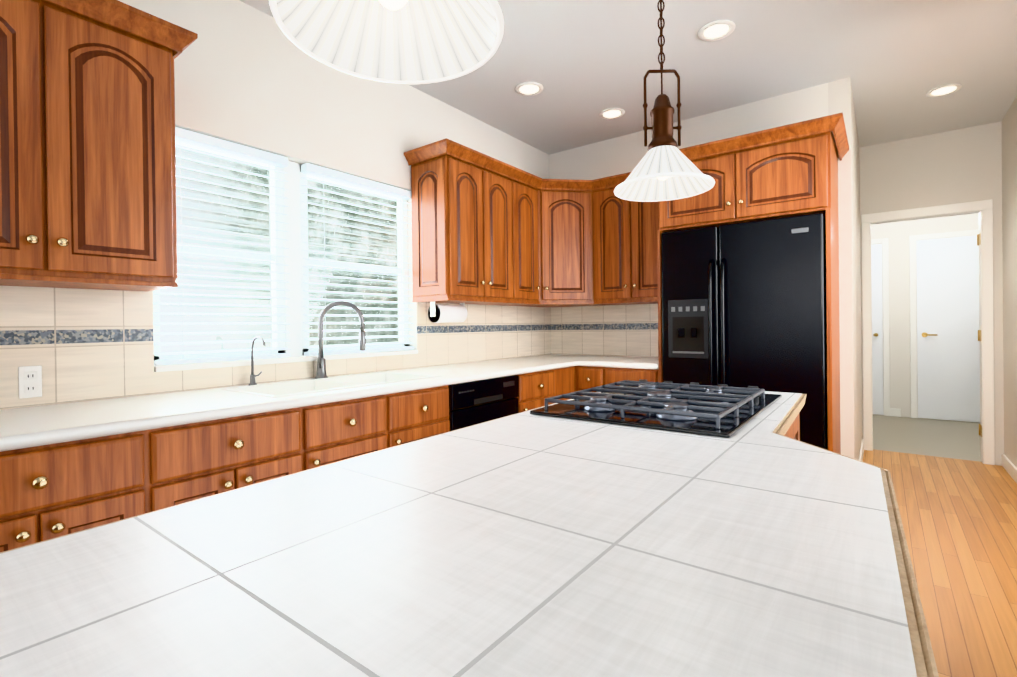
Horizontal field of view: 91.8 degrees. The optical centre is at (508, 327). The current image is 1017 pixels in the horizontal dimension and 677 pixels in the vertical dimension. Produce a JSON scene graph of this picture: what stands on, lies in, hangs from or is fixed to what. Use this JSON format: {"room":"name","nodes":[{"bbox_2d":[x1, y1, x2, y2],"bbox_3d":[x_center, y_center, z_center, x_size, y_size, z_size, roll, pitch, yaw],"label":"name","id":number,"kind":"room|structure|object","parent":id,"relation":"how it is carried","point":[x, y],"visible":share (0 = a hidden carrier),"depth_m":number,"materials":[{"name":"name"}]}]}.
{"room":"kitchen","nodes":[
{"label":"kitchen","id":0,"kind":"room"},
{"bbox_2d":[22,0,549,407],"bbox_3d":[-1.505,-0.190,2.100,0.120,2.700,6.340,-1,0,37],"label":"wall","id":1,"kind":"structure","parent":0,"point":[248,76],"depth_m":2.57,"materials":[{"name":"white paint"}]},
{"bbox_2d":[0,0,183,290],"bbox_3d":[-1.572,-0.619,1.642,0.328,0.924,0.725,-1,0,37],"label":"upper cabinet","id":2,"kind":"object","parent":1,"relation":"attached to","point":[86,144],"depth_m":1.62,"materials":[{"name":"brown wood"}]},
{"bbox_2d":[0,286,551,409],"bbox_3d":[-1.452,0.055,2.063,0.006,0.441,6.100,-1,0,37],"label":"tile backsplash","id":3,"kind":"structure","parent":1,"relation":"attached to","point":[79,345],"depth_m":1.97,"materials":[{"name":"beige tile"}]},
{"bbox_2d":[18,365,41,398],"bbox_3d":[-1.687,0.192,1.739,0.007,0.112,0.060,-1,0,37],"label":"electrical outlet plate","id":4,"kind":"object","parent":3,"relation":"attached to","point":[30,381],"visible":1,"depth_m":1.74,"materials":[{"name":"white plastic"}]},
{"bbox_2d":[153,127,413,364],"bbox_3d":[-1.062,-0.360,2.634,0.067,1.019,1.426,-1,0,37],"label":"window blinds","id":5,"kind":"object","parent":1,"relation":"attached to","point":[205,141],"visible":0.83,"depth_m":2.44,"materials":[{"name":"white plastic"}]},
{"bbox_2d":[153,140,417,371],"bbox_3d":[-1.078,-0.348,2.646,0.138,1.052,1.444,-1,0,37],"label":"window","id":6,"kind":"structure","parent":1,"relation":"attached to","point":[294,236],"depth_m":2.58,"materials":[{"name":"white plastic"}]},
{"bbox_2d":[408,140,515,303],"bbox_3d":[-0.298,-0.642,3.324,0.328,0.924,0.662,-1,0,37],"label":"upper cabinet","id":7,"kind":"object","parent":1,"relation":"attached to","point":[463,201],"depth_m":3.12,"materials":[{"name":"brown wood"}]},
{"bbox_2d":[428,301,467,322],"bbox_3d":[-0.394,-0.098,3.217,0.116,0.132,0.280,-1,0,37],"label":"paper towel holder","id":8,"kind":"object","parent":7,"relation":"attached to","point":[439,313],"visible":1,"depth_m":3.15,"materials":[{"name":"white paper"}]},
{"bbox_2d":[500,168,539,305],"bbox_3d":[-0.003,-0.647,3.714,0.328,0.924,0.316,-1,0,37],"label":"upper cabinet","id":9,"kind":"object","parent":1,"relation":"attached to","point":[527,187],"depth_m":3.64,"materials":[{"name":"brown wood"}]},
{"bbox_2d":[540,178,591,303],"bbox_3d":[0.446,-0.668,3.801,0.286,0.910,0.286,-1,0,37],"label":"upper cabinet","id":10,"kind":"object","parent":1,"relation":"attached to","point":[565,204],"depth_m":3.79,"materials":[{"name":"brown wood"}]},
{"bbox_2d":[239,0,1016,154],"bbox_3d":[1.165,-1.623,2.379,4.060,0.100,10.040,-1,0,37],"label":"ceiling","id":11,"kind":"structure","parent":0,"point":[584,63],"depth_m":2.94,"materials":[{"name":"white paint"}]},
{"bbox_2d":[269,0,503,83],"bbox_3d":[-0.162,-0.972,0.656,0.298,1.152,0.298,-1,0,37],"label":"pendant light","id":12,"kind":"object","parent":11,"relation":"hanging from","point":[411,41],"visible":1,"depth_m":0.73,"materials":[{"name":"white glass"}]},
{"bbox_2d":[515,82,542,95],"bbox_3d":[0.136,-1.558,3.222,0.184,0.010,0.184,-1,0,37],"label":"recessed light","id":13,"kind":"object","parent":11,"relation":"in","point":[529,88],"visible":0.98,"depth_m":3.22,"materials":[{"name":"white paint"}]},
{"bbox_2d":[599,108,624,118],"bbox_3d":[0.760,-1.568,3.615,0.184,0.010,0.184,-1,0,37],"label":"recessed light","id":14,"kind":"object","parent":11,"relation":"in","point":[611,113],"visible":1,"depth_m":3.61,"materials":[{"name":"white paint"}]},
{"bbox_2d":[614,0,714,201],"bbox_3d":[0.471,-0.992,1.521,0.298,1.136,0.298,-1,0,37],"label":"pendant light","id":15,"kind":"object","parent":11,"relation":"hanging from","point":[666,169],"visible":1,"depth_m":1.51,"materials":[{"name":"white glass"}]},
{"bbox_2d":[698,20,734,40],"bbox_3d":[1.099,-1.568,2.606,0.184,0.010,0.184,-1,0,37],"label":"recessed light","id":16,"kind":"object","parent":11,"relation":"in","point":[716,30],"visible":1,"depth_m":2.60,"materials":[{"name":"white paint"}]},
{"bbox_2d":[926,84,961,96],"bbox_3d":[2.928,-1.593,3.315,0.184,0.010,0.184,-1,0,37],"label":"recessed light","id":17,"kind":"object","parent":11,"relation":"in","point":[943,90],"visible":1,"depth_m":3.31,"materials":[{"name":"white paint"}]},
{"bbox_2d":[550,77,857,459],"bbox_3d":[1.325,-0.232,3.857,2.250,2.700,0.120,-1,0,37],"label":"wall","id":18,"kind":"structure","parent":0,"point":[618,155],"depth_m":3.37,"materials":[{"name":"white paint"}]},
{"bbox_2d":[552,304,657,356],"bbox_3d":[0.887,0.018,4.113,1.200,0.441,0.006,-1,0,37],"label":"tile backsplash","id":19,"kind":"structure","parent":18,"relation":"attached to","point":[607,330],"depth_m":4.15,"materials":[{"name":"beige tile"}]},
{"bbox_2d":[592,172,661,303],"bbox_3d":[1.012,-0.660,3.780,0.600,0.924,0.368,-1,0,37],"label":"upper cabinet","id":20,"kind":"object","parent":18,"relation":"attached to","point":[626,247],"depth_m":3.67,"materials":[{"name":"brown wood"}]},
{"bbox_2d":[656,116,839,235],"bbox_3d":[1.551,-0.886,3.212,0.960,0.480,0.618,-1,0,37],"label":"upper cabinet","id":21,"kind":"object","parent":18,"relation":"attached to","point":[790,170],"depth_m":2.88,"materials":[{"name":"brown wood"}]},
{"bbox_2d":[854,108,862,459],"bbox_3d":[2.657,-0.248,3.852,0.120,2.700,1.440,-1,0,37],"label":"wall","id":22,"kind":"structure","parent":0,"point":[857,151],"depth_m":4.19,"materials":[{"name":"white paint"}]},
{"bbox_2d":[859,439,863,460],"bbox_3d":[2.673,1.055,3.772,0.044,0.095,1.612,-1,0,37],"label":"baseboard","id":23,"kind":"structure","parent":22,"relation":"attached to","point":[862,444],"depth_m":4.03,"materials":[{"name":"white paint"}]},
{"bbox_2d":[873,415,981,461],"bbox_3d":[4.064,1.129,5.163,2.840,0.100,2.160,-1,0,37],"label":"floor","id":24,"kind":"structure","parent":0,"point":[944,438],"depth_m":4.85,"materials":[{"name":"beige"}]},
{"bbox_2d":[862,122,1001,465],"bbox_3d":[3.084,-0.256,4.532,2.060,2.700,0.120,-1,0,37],"label":"wall","id":25,"kind":"structure","parent":0,"point":[959,165],"depth_m":4.22,"materials":[{"name":"white paint"}]},
{"bbox_2d":[871,238,889,415],"bbox_3d":[4.200,-0.002,6.193,0.930,2.150,0.086,-1,0,37],"label":"door","id":26,"kind":"structure","parent":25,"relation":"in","point":[880,331],"depth_m":5.99,"materials":[{"name":"white paint"}]},
{"bbox_2d":[861,199,994,464],"bbox_3d":[3.534,0.042,4.195,0.840,2.097,0.152,-1,0,37],"label":"door frame","id":27,"kind":"structure","parent":25,"relation":"attached to","point":[983,209],"depth_m":3.98,"materials":[{"name":"white paint"}]},
{"bbox_2d":[909,229,979,422],"bbox_3d":[5.102,-0.010,5.524,0.925,2.150,0.063,-1,0,37],"label":"door","id":28,"kind":"structure","parent":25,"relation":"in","point":[944,342],"depth_m":5.63,"materials":[{"name":"white paint"}]},
{"bbox_2d":[863,449,1016,676],"bbox_3d":[0.286,1.190,1.728,3.405,0.100,7.880,-1,0,37],"label":"floor","id":29,"kind":"structure","parent":0,"point":[959,519],"depth_m":2.43,"materials":[{"name":"brown wood"}]},
{"bbox_2d":[0,354,603,551],"bbox_3d":[-1.182,0.713,1.863,0.652,0.889,6.090,-1,0,37],"label":"base cabinet","id":30,"kind":"object","parent":29,"relation":"on","point":[68,468],"depth_m":1.69,"materials":[{"name":"brown wood"}]},
{"bbox_2d":[248,336,265,385],"bbox_3d":[-1.155,0.156,2.291,0.121,0.230,0.066,-1,0,37],"label":"tap","id":31,"kind":"object","parent":30,"relation":"on","point":[252,378],"visible":0.96,"depth_m":2.30,"materials":[{"name":"silver metal"}]},
{"bbox_2d":[315,301,365,378],"bbox_3d":[-0.896,0.063,2.603,0.190,0.407,0.220,-1,0,37],"label":"kitchen faucet","id":32,"kind":"object","parent":30,"relation":"on","point":[321,367],"visible":1,"depth_m":2.58,"materials":[{"name":"silver metal"}]},
{"bbox_2d":[0,388,938,676],"bbox_3d":[-0.078,0.708,0.567,1.018,0.884,3.474,-1,0,37],"label":"island countertop","id":33,"kind":"structure","parent":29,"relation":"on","point":[762,544],"depth_m":0.54,"materials":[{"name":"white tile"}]},
{"bbox_2d":[530,379,781,437],"bbox_3d":[0.511,0.230,1.601,0.560,0.047,0.750,-1,0,37],"label":"gas cooktop","id":34,"kind":"object","parent":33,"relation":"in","point":[723,410],"visible":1,"depth_m":1.43,"materials":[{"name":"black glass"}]},
{"bbox_2d":[448,375,518,430],"bbox_3d":[-0.345,0.723,2.996,0.594,0.840,0.598,-1,0,37],"label":"dishwasher","id":35,"kind":"object","parent":29,"relation":"on","point":[476,402],"visible":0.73,"depth_m":2.77,"materials":[{"name":"black"}]},
{"bbox_2d":[584,356,658,391],"bbox_3d":[0.942,0.682,3.680,0.600,0.884,0.630,-1,0,37],"label":"base cabinet","id":36,"kind":"object","parent":29,"relation":"on","point":[608,369],"depth_m":3.48,"materials":[{"name":"brown wood"}]},
{"bbox_2d":[661,213,827,449],"bbox_3d":[1.527,0.240,3.166,0.896,1.733,0.688,-1,0,37],"label":"refrigerator","id":37,"kind":"object","parent":29,"relation":"on","point":[744,304],"visible":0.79,"depth_m":2.88,"materials":[{"name":"black metal"}]},
{"bbox_2d":[998,96,1016,467],"bbox_3d":[1.594,-0.222,0.756,0.125,2.700,7.940,-1,0,37],"label":"wall","id":38,"kind":"structure","parent":0,"point":[1007,128],"depth_m":3.70,"materials":[{"name":"white paint"}]},
{"bbox_2d":[1002,454,1016,482],"bbox_3d":[1.558,1.081,0.799,0.014,0.095,7.698,-1,0,37],"label":"baseboard","id":39,"kind":"structure","parent":38,"relation":"attached to","point":[1009,466],"depth_m":3.64,"materials":[{"name":"white paint"}]}
]}

